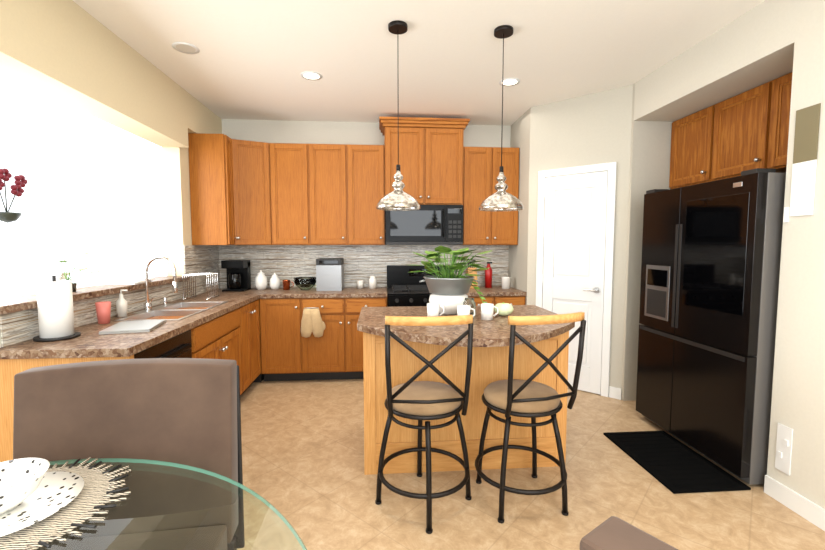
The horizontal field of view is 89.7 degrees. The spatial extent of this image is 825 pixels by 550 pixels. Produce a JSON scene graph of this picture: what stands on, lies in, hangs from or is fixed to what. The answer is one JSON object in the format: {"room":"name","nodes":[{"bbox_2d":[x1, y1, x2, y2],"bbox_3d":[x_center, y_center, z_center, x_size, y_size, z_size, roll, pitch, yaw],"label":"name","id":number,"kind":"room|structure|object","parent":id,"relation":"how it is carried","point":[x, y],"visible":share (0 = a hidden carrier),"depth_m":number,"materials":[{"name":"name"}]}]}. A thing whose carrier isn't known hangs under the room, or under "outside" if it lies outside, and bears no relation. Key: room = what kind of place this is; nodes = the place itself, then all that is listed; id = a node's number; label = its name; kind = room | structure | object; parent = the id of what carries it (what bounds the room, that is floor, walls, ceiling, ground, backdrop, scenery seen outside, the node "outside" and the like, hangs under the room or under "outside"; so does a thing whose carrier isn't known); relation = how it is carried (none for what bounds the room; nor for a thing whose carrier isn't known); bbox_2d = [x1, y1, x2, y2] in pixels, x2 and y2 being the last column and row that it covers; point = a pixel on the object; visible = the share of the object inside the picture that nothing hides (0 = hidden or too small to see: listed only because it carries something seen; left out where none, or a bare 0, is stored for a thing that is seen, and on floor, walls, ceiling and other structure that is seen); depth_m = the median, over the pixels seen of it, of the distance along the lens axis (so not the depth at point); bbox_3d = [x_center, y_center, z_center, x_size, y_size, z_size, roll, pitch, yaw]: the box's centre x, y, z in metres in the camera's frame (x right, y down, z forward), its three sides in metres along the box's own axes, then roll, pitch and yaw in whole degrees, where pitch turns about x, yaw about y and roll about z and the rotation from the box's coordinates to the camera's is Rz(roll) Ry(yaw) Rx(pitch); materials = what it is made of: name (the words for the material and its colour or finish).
{"room":"kitchen","nodes":[
{"label":"kitchen","id":0,"kind":"room"},
{"bbox_2d":[0,75,166,298],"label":"window","id":1,"kind":"structure","parent":0,"point":[94,186],"depth_m":5.82,"materials":[{"name":"white glass"}]},
{"bbox_2d":[0,168,27,222],"bbox_3d":[-4.771,-0.935,4.921,0.265,0.637,0.478,0,4,-4],"label":"flowers","id":2,"kind":"object","parent":1,"relation":"attached to","point":[17,190],"visible":1,"depth_m":4.87,"materials":[{"name":"red plant"}]},
{"bbox_2d":[0,0,221,347],"bbox_3d":[-1.870,-0.035,0.629,0.230,2.740,7.950,0,4,-4],"label":"wall","id":3,"kind":"structure","parent":0,"point":[71,53],"depth_m":2.65,"materials":[{"name":"paint"}]},
{"bbox_2d":[0,276,189,314],"bbox_3d":[-2.082,0.096,2.824,0.250,0.039,1.928,0,4,-4],"label":"window sill","id":4,"kind":"structure","parent":3,"relation":"on","point":[17,304],"depth_m":2.52,"materials":[{"name":"laminate"}]},
{"bbox_2d":[38,251,113,291],"bbox_3d":[-2.014,-0.028,2.581,0.241,0.241,0.556,0,4,-4],"label":"potted plant","id":5,"kind":"object","parent":4,"relation":"on","point":[69,275],"visible":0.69,"depth_m":2.47,"materials":[{"name":"green plant"}]},
{"bbox_2d":[99,278,153,284],"bbox_3d":[-2.105,0.048,3.064,0.244,0.020,0.333,-1,4,-8],"label":"papers","id":6,"kind":"object","parent":4,"relation":"on","point":[131,281],"visible":1,"depth_m":2.95,"materials":[{"name":"white paper"}]},
{"bbox_2d":[0,245,219,346],"bbox_3d":[-2.034,0.006,3.249,0.008,0.478,2.640,0,4,-4],"label":"backsplash","id":7,"kind":"structure","parent":3,"relation":"attached to","point":[21,326],"depth_m":3.01,"materials":[{"name":"tile"}]},
{"bbox_2d":[222,119,510,287],"bbox_3d":[-0.592,-0.334,4.767,3.430,2.740,0.120,0,4,-4],"label":"wall","id":8,"kind":"structure","parent":0,"point":[314,132],"depth_m":4.59,"materials":[{"name":"paint"}]},
{"bbox_2d":[188,133,275,244],"bbox_3d":[-1.762,-0.828,4.250,0.715,1.040,0.648,0,4,-4],"label":"upper cabinet","id":9,"kind":"object","parent":8,"relation":"attached to","point":[243,192],"depth_m":4.05,"materials":[{"name":"brown wood"}]},
{"bbox_2d":[276,143,315,244],"bbox_3d":[-1.277,-0.841,4.429,0.503,1.040,0.366,0,4,-4],"label":"upper cabinet","id":10,"kind":"object","parent":8,"relation":"attached to","point":[295,162],"depth_m":4.28,"materials":[{"name":"brown wood"}]},
{"bbox_2d":[316,144,355,244],"bbox_3d":[-0.890,-0.844,4.470,0.507,1.040,0.345,0,4,-4],"label":"upper cabinet","id":11,"kind":"object","parent":8,"relation":"attached to","point":[335,203],"depth_m":4.31,"materials":[{"name":"brown wood"}]},
{"bbox_2d":[220,245,508,287],"bbox_3d":[-0.512,-0.100,4.723,3.276,0.478,0.008,0,4,-4],"label":"backsplash","id":12,"kind":"structure","parent":8,"relation":"attached to","point":[291,262],"depth_m":4.70,"materials":[{"name":"tile"}]},
{"bbox_2d":[352,145,384,244],"bbox_3d":[-0.528,-0.846,4.498,0.450,1.040,0.345,0,4,-4],"label":"upper cabinet","id":13,"kind":"object","parent":8,"relation":"attached to","point":[368,161],"depth_m":4.34,"materials":[{"name":"brown wood"}]},
{"bbox_2d":[379,117,469,204],"bbox_3d":[0.112,-1.191,4.488,0.936,0.880,0.415,0,4,-4],"label":"upper cabinet","id":14,"kind":"object","parent":8,"relation":"attached to","point":[431,158],"visible":0.83,"depth_m":4.33,"materials":[{"name":"brown wood"}]},
{"bbox_2d":[385,205,462,244],"bbox_3d":[0.114,-0.539,4.515,0.820,0.416,0.454,0,4,-4],"label":"microwave","id":15,"kind":"object","parent":14,"relation":"attached to","point":[433,225],"visible":0.96,"depth_m":4.33,"materials":[{"name":"black metal"}]},
{"bbox_2d":[463,147,518,244],"bbox_3d":[0.830,-0.852,4.584,0.612,1.040,0.385,0,4,-4],"label":"upper cabinet","id":16,"kind":"object","parent":8,"relation":"attached to","point":[481,166],"visible":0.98,"depth_m":4.43,"materials":[{"name":"brown wood"}]},
{"bbox_2d":[73,0,764,125],"bbox_3d":[-1.044,-1.581,2.318,8.300,0.100,11.400,0,4,-4],"label":"ceiling","id":17,"kind":"structure","parent":0,"point":[252,59],"depth_m":2.89,"materials":[{"name":"paint"}]},
{"bbox_2d":[172,42,199,53],"bbox_3d":[-1.568,-1.569,2.871,0.170,0.004,0.170,0,4,-4],"label":"recessed light","id":18,"kind":"object","parent":17,"relation":"in","point":[184,47],"visible":1,"depth_m":2.86,"materials":[{"name":"white paint"}]},
{"bbox_2d":[301,71,321,79],"bbox_3d":[-0.813,-1.603,3.340,0.170,0.004,0.170,0,4,-4],"label":"recessed light","id":19,"kind":"object","parent":17,"relation":"in","point":[310,75],"visible":1,"depth_m":3.33,"materials":[{"name":"white paint"}]},
{"bbox_2d":[376,20,420,210],"bbox_3d":[-0.091,-0.986,2.617,0.288,1.130,0.288,0,4,-4],"label":"pendant light","id":20,"kind":"object","parent":17,"relation":"hanging from","point":[398,198],"visible":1,"depth_m":2.58,"materials":[{"name":"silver metal"}]},
{"bbox_2d":[479,25,523,210],"bbox_3d":[0.577,-0.990,2.669,0.288,1.130,0.288,0,4,-4],"label":"pendant light","id":21,"kind":"object","parent":17,"relation":"hanging from","point":[501,199],"visible":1,"depth_m":2.64,"materials":[{"name":"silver metal"}]},
{"bbox_2d":[499,78,519,85],"bbox_3d":[0.812,-1.612,3.468,0.170,0.004,0.170,0,4,-4],"label":"recessed light","id":22,"kind":"object","parent":17,"relation":"in","point":[509,81],"visible":0.96,"depth_m":3.45,"materials":[{"name":"white paint"}]},
{"bbox_2d":[237,379,824,549],"bbox_3d":[-1.044,1.252,2.522,8.300,0.100,11.400,0,4,-4],"label":"floor","id":23,"kind":"structure","parent":0,"point":[303,463],"depth_m":2.27,"materials":[{"name":"tile"}]},
{"bbox_2d":[0,324,203,461],"bbox_3d":[-1.661,0.783,2.345,0.601,0.860,0.692,0,4,-4],"label":"base cabinet","id":24,"kind":"object","parent":23,"relation":"on","point":[186,344],"depth_m":1.95,"materials":[{"name":"brown wood"}]},
{"bbox_2d":[0,296,255,359],"bbox_3d":[-1.709,0.286,2.963,0.607,0.044,2.121,0,4,-4],"label":"countertop","id":25,"kind":"structure","parent":24,"relation":"on","point":[91,345],"depth_m":2.07,"materials":[{"name":"brown stone"}]},
{"bbox_2d":[33,276,80,341],"bbox_3d":[-1.840,0.164,2.140,0.190,0.322,0.190,0,4,-4],"label":"paper towel","id":26,"kind":"object","parent":25,"relation":"on","point":[55,310],"visible":1,"depth_m":2.09,"materials":[{"name":"white paper"}]},
{"bbox_2d":[95,301,110,323],"bbox_3d":[-1.893,0.232,2.542,0.080,0.130,0.080,0,4,-4],"label":"cup","id":27,"kind":"object","parent":25,"relation":"on","point":[103,311],"visible":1,"depth_m":2.52,"materials":[{"name":"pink plastic"}]},
{"bbox_2d":[116,290,127,316],"bbox_3d":[-1.943,0.189,2.777,0.072,0.182,0.064,0,4,-4],"label":"soap bottle","id":28,"kind":"object","parent":25,"relation":"on","point":[121,307],"visible":1,"depth_m":2.76,"materials":[{"name":"white"}]},
{"bbox_2d":[99,320,165,334],"bbox_3d":[-1.612,0.299,2.409,0.240,0.016,0.323,-1,4,-16],"label":"cutting board","id":29,"kind":"object","parent":25,"relation":"on","point":[134,326],"visible":1,"depth_m":2.35,"materials":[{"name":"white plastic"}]},
{"bbox_2d":[143,256,179,307],"bbox_3d":[-1.856,0.056,3.079,0.243,0.398,0.118,0,4,-4],"label":"faucet","id":30,"kind":"object","parent":25,"relation":"on","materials":[{"name":"silver metal"}]},
{"bbox_2d":[110,300,227,319],"bbox_3d":[-1.752,0.358,3.076,0.455,0.204,0.860,0,4,-4],"label":"sink","id":31,"kind":"object","parent":25,"relation":"in","point":[186,307],"depth_m":3.06,"materials":[{"name":"silver metal"}]},
{"bbox_2d":[182,273,218,299],"bbox_3d":[-1.896,0.097,3.719,0.210,0.217,0.280,0,4,-4],"label":"dish rack","id":32,"kind":"object","parent":25,"relation":"on","point":[206,274],"visible":1,"depth_m":3.71,"materials":[{"name":"silver metal"}]},
{"bbox_2d":[13,358,244,549],"bbox_3d":[-0.872,0.798,1.126,0.638,1.005,0.620,-1,4,-8],"label":"dining chair","id":33,"kind":"object","parent":23,"relation":"on","point":[185,411],"visible":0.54,"depth_m":1.31,"materials":[{"name":"fabric"}]},
{"bbox_2d":[200,308,243,396],"bbox_3d":[-1.720,0.729,3.098,0.601,0.860,0.939,0,4,-4],"label":"base cabinet","id":34,"kind":"object","parent":23,"relation":"on","point":[219,336],"depth_m":3.11,"materials":[{"name":"brown wood"}]},
{"bbox_2d":[240,296,267,391],"bbox_3d":[-1.748,0.680,3.782,0.653,0.860,0.641,0,4,-4],"label":"base cabinet","id":35,"kind":"object","parent":23,"relation":"on","point":[255,334],"depth_m":3.87,"materials":[{"name":"brown wood"}]},
{"bbox_2d":[264,296,307,380],"bbox_3d":[-1.306,0.636,4.389,0.476,0.860,0.653,0,4,-4],"label":"base cabinet","id":36,"kind":"object","parent":23,"relation":"on","point":[287,348],"depth_m":4.11,"materials":[{"name":"brown wood"}]},
{"bbox_2d":[308,296,386,379],"bbox_3d":[-0.730,0.631,4.450,0.906,0.860,0.621,0,4,-4],"label":"base cabinet","id":37,"kind":"object","parent":23,"relation":"on","point":[337,354],"depth_m":4.15,"materials":[{"name":"brown wood"}]},
{"bbox_2d":[197,288,386,295],"bbox_3d":[-1.198,0.185,4.378,1.849,0.040,0.627,0,4,-4],"label":"countertop","id":38,"kind":"structure","parent":37,"relation":"on","point":[253,291],"depth_m":4.21,"materials":[{"name":"brown stone"}]},
{"bbox_2d":[221,260,250,291],"bbox_3d":[-1.858,0.004,4.379,0.220,0.320,0.240,0,4,-4],"label":"coffee maker","id":39,"kind":"object","parent":38,"relation":"on","point":[238,272],"visible":1,"depth_m":4.30,"materials":[{"name":"black plastic"}]},
{"bbox_2d":[255,270,267,289],"bbox_3d":[-1.635,0.051,4.481,0.130,0.210,0.130,0,4,-4],"label":"canister","id":40,"kind":"object","parent":38,"relation":"on","point":[261,281],"visible":1,"depth_m":4.44,"materials":[{"name":"white ceramic"}]},
{"bbox_2d":[270,273,279,288],"bbox_3d":[-1.498,0.065,4.513,0.110,0.178,0.110,0,4,-4],"label":"canister","id":41,"kind":"object","parent":38,"relation":"on","point":[274,281],"visible":1,"depth_m":4.48,"materials":[{"name":"white ceramic"}]},
{"bbox_2d":[282,280,293,289],"bbox_3d":[-1.335,0.106,4.448,0.118,0.105,0.083,0,4,-4],"label":"copper mug","id":42,"kind":"object","parent":38,"relation":"on","point":[286,284],"visible":1,"depth_m":4.42,"materials":[{"name":"orange metal"}]},
{"bbox_2d":[293,277,315,289],"bbox_3d":[-1.152,0.093,4.462,0.250,0.130,0.250,0,4,-4],"label":"bowls","id":43,"kind":"object","parent":38,"relation":"on","point":[305,283],"visible":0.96,"depth_m":4.38,"materials":[{"name":"black ceramic"}]},
{"bbox_2d":[316,258,343,290],"bbox_3d":[-0.882,-0.010,4.461,0.260,0.335,0.308,0,4,-4],"label":"ice maker","id":44,"kind":"object","parent":38,"relation":"on","point":[329,274],"visible":1,"depth_m":4.32,"materials":[{"name":"silver metal"}]},
{"bbox_2d":[356,280,363,288],"bbox_3d":[-0.582,0.102,4.608,0.080,0.090,0.080,0,4,-4],"label":"cup","id":45,"kind":"object","parent":38,"relation":"on","point":[360,283],"visible":1,"depth_m":4.58,"materials":[{"name":"white ceramic"}]},
{"bbox_2d":[369,276,376,288],"bbox_3d":[-0.439,0.080,4.577,0.090,0.140,0.090,0,4,-4],"label":"jar","id":46,"kind":"object","parent":38,"relation":"on","point":[372,282],"visible":1,"depth_m":4.54,"materials":[{"name":"white ceramic"}]},
{"bbox_2d":[301,307,324,337],"bbox_3d":[-0.979,0.468,4.078,0.242,0.299,0.032,0,4,-4],"label":"oven mitts","id":47,"kind":"object","parent":37,"relation":"hanging from","point":[312,321],"visible":1,"depth_m":4.07,"materials":[{"name":"beige fabric"}]},
{"bbox_2d":[387,265,445,306],"bbox_3d":[0.105,0.485,4.464,0.746,1.150,0.683,0,4,-4],"label":"range","id":48,"kind":"object","parent":23,"relation":"on","point":[405,287],"visible":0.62,"depth_m":4.58,"materials":[{"name":"black metal"}]},
{"bbox_2d":[375,315,472,533],"bbox_3d":[0.061,0.699,2.208,0.524,1.049,0.522,0,4,-4],"label":"bar stool","id":49,"kind":"object","parent":23,"relation":"on","point":[419,401],"visible":1,"depth_m":2.02,"materials":[{"name":"black metal"}]},
{"bbox_2d":[363,345,568,474],"bbox_3d":[0.306,0.736,2.859,1.250,0.880,0.696,0,4,-4],"label":"kitchen island","id":50,"kind":"object","parent":23,"relation":"on","point":[490,351],"depth_m":2.52,"materials":[{"name":"brown wood"}]},
{"bbox_2d":[357,305,574,348],"bbox_3d":[0.325,0.294,2.589,1.320,0.040,1.115,0,4,-4],"label":"island countertop","id":51,"kind":"structure","parent":50,"relation":"on","point":[495,333],"depth_m":2.38,"materials":[{"name":"brown stone"}]},
{"bbox_2d":[427,303,444,315],"bbox_3d":[0.145,0.225,2.592,0.112,0.095,0.079,0,4,-4],"label":"mug","id":52,"kind":"object","parent":51,"relation":"on","point":[432,309],"visible":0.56,"depth_m":2.56,"materials":[{"name":"white ceramic"}]},
{"bbox_2d":[410,246,491,314],"bbox_3d":[0.254,0.030,2.784,0.602,0.456,0.577,0,4,-4],"label":"potted plant","id":53,"kind":"object","parent":51,"relation":"on","point":[448,288],"visible":0.98,"depth_m":2.70,"materials":[{"name":"green plant"}]},
{"bbox_2d":[457,305,474,316],"bbox_3d":[0.323,0.232,2.496,0.112,0.095,0.079,0,4,-4],"label":"mug","id":54,"kind":"object","parent":51,"relation":"on","point":[463,309],"visible":0.69,"depth_m":2.46,"materials":[{"name":"white ceramic"}]},
{"bbox_2d":[463,298,475,316],"bbox_3d":[0.364,0.208,2.659,0.080,0.120,0.080,0,4,-4],"label":"mason jar","id":55,"kind":"object","parent":51,"relation":"on","point":[470,302],"visible":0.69,"depth_m":2.63,"materials":[{"name":"clear glass"}]},
{"bbox_2d":[481,303,498,319],"bbox_3d":[0.478,0.227,2.568,0.112,0.095,0.079,0,4,-4],"label":"mug","id":56,"kind":"object","parent":51,"relation":"on","point":[487,311],"visible":1,"depth_m":2.54,"materials":[{"name":"white ceramic"}]},
{"bbox_2d":[494,302,513,315],"bbox_3d":[0.593,0.222,2.699,0.122,0.087,0.117,0,4,-4],"label":"cabbage","id":57,"kind":"object","parent":51,"relation":"on","point":[505,309],"visible":0.98,"depth_m":2.66,"materials":[{"name":"green food"}]},
{"bbox_2d":[467,286,526,305],"bbox_3d":[0.813,0.604,4.549,0.668,0.900,0.661,0,4,-4],"label":"base cabinet","id":58,"kind":"object","parent":23,"relation":"on","point":[494,295],"visible":0.08,"depth_m":4.25,"materials":[{"name":"brown wood"}]},
{"bbox_2d":[465,263,477,288],"bbox_3d":[0.660,0.000,4.630,0.100,0.295,0.204,0,4,-4],"label":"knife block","id":59,"kind":"object","parent":58,"relation":"on","point":[473,272],"visible":0.42,"depth_m":4.58,"materials":[{"name":"brown wood"}]},
{"bbox_2d":[485,262,491,287],"bbox_3d":[0.857,-0.003,4.674,0.084,0.290,0.084,0,4,-4],"label":"bottle","id":60,"kind":"object","parent":58,"relation":"on","point":[488,278],"visible":0.88,"depth_m":4.64,"materials":[{"name":"red"}]},
{"bbox_2d":[501,277,510,288],"bbox_3d":[1.027,0.086,4.563,0.100,0.130,0.098,0,4,-4],"label":"canister","id":61,"kind":"object","parent":58,"relation":"on","point":[505,281],"visible":1,"depth_m":4.52,"materials":[{"name":"white ceramic"}]},
{"bbox_2d":[475,312,585,523],"bbox_3d":[0.593,0.698,2.221,0.500,1.049,0.525,0,4,-4],"label":"bar stool","id":62,"kind":"object","parent":23,"relation":"on","point":[528,398],"visible":1,"depth_m":2.07,"materials":[{"name":"black metal"}]},
{"bbox_2d":[580,516,677,549],"bbox_3d":[0.240,0.871,0.232,0.605,0.990,0.608,-3,5,-36],"label":"dining chair","id":63,"kind":"object","parent":23,"relation":"on","point":[613,533],"visible":1,"depth_m":0.55,"materials":[{"name":"fabric"}]},
{"bbox_2d":[603,430,750,493],"bbox_3d":[1.652,1.182,2.685,0.460,0.013,0.730,0,4,-4],"label":"rug","id":64,"kind":"object","parent":23,"relation":"on","point":[673,465],"visible":1,"depth_m":2.60,"materials":[{"name":"black carpet"}]},
{"bbox_2d":[636,168,785,484],"bbox_3d":[2.253,0.281,2.812,0.870,1.795,0.982,0,4,-4],"label":"fridge","id":65,"kind":"object","parent":23,"relation":"on","point":[710,268],"visible":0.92,"depth_m":2.53,"materials":[{"name":"black metal"}]},
{"bbox_2d":[508,83,672,400],"bbox_3d":[1.942,-0.301,4.310,1.550,2.740,1.430,0,4,-4],"label":"wall","id":66,"kind":"structure","parent":0,"point":[597,128],"depth_m":3.69,"materials":[{"name":"paint"}]},
{"bbox_2d":[536,162,616,396],"bbox_3d":[1.514,0.044,3.930,0.514,2.105,0.514,0,4,-4],"label":"pantry door","id":67,"kind":"structure","parent":66,"relation":"in","point":[575,238],"depth_m":3.87,"materials":[{"name":"white"}]},
{"bbox_2d":[669,109,704,188],"bbox_3d":[2.455,-1.006,3.320,0.467,0.568,0.513,0,4,-4],"label":"upper cabinet","id":68,"kind":"object","parent":66,"relation":"attached to","point":[685,157],"depth_m":3.37,"materials":[{"name":"brown wood"}]},
{"bbox_2d":[634,0,824,508],"bbox_3d":[2.583,-0.013,0.324,0.900,2.740,6.640,0,4,-4],"label":"wall","id":69,"kind":"structure","parent":0,"point":[765,41],"depth_m":2.18,"materials":[{"name":"paint"}]},
{"bbox_2d":[609,386,824,530],"bbox_3d":[1.770,1.276,0.794,0.658,0.100,7.119,0,4,-4],"label":"baseboard","id":70,"kind":"structure","parent":69,"relation":"attached to","point":[803,507],"depth_m":2.16,"materials":[{"name":"white wood"}]},
{"bbox_2d":[701,87,756,182],"bbox_3d":[2.488,-0.975,2.897,0.467,0.568,0.570,0,4,-4],"label":"upper cabinet","id":71,"kind":"object","parent":69,"relation":"attached to","point":[734,136],"depth_m":2.96,"materials":[{"name":"brown wood"}]},
{"bbox_2d":[753,72,792,172],"bbox_3d":[2.522,-0.945,2.474,0.467,0.568,0.513,0,4,-4],"label":"upper cabinet","id":72,"kind":"object","parent":69,"relation":"attached to","point":[770,145],"depth_m":2.62,"materials":[{"name":"brown wood"}]},
{"bbox_2d":[775,423,792,474],"bbox_3d":[1.981,0.924,2.206,0.012,0.252,0.085,0,4,-4],"label":"switch plates","id":73,"kind":"object","parent":69,"relation":"attached to","point":[784,441],"visible":1,"depth_m":2.20,"materials":[{"name":"white paint"}]},
{"bbox_2d":[783,103,820,221],"bbox_3d":[1.982,-0.559,2.115,0.008,0.570,0.145,0,4,-4],"label":"calendar","id":74,"kind":"object","parent":69,"relation":"attached to","point":[807,122],"visible":1,"depth_m":2.10,"materials":[{"name":"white paper"}]},
{"bbox_3d":[-0.893,0.981,0.463,0.600,0.737,0.600,0,4,-4],"label":"table base","id":75,"kind":"object","parent":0,"visible":0},
{"bbox_2d":[35,458,306,549],"bbox_3d":[-0.893,0.606,0.436,1.600,0.012,1.600,0,4,-4],"label":"dining table","id":76,"kind":"object","parent":75,"relation":"on","point":[245,489],"visible":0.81,"depth_m":1.02,"materials":[{"name":"clear glass"}]},
{"bbox_2d":[0,457,130,549],"bbox_3d":[-0.944,0.555,0.971,0.484,0.010,0.494,0,4,-4],"label":"placemat","id":77,"kind":"object","parent":76,"relation":"on","point":[93,497],"visible":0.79,"depth_m":0.98,"materials":[{"name":"beige wicker"}]},
{"bbox_2d":[0,472,83,536],"bbox_3d":[-0.946,0.544,0.970,0.280,0.018,0.280,0,4,-4],"label":"plate","id":78,"kind":"object","parent":77,"relation":"on","point":[54,492],"visible":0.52,"depth_m":0.99,"materials":[{"name":"ceramic"}]},
{"bbox_2d":[0,458,49,514],"bbox_3d":[-0.966,0.509,0.966,0.186,0.074,0.186,0,4,-4],"label":"bowl","id":79,"kind":"object","parent":78,"relation":"on","point":[21,480],"visible":1,"depth_m":1.02,"materials":[{"name":"ceramic"}]}
]}

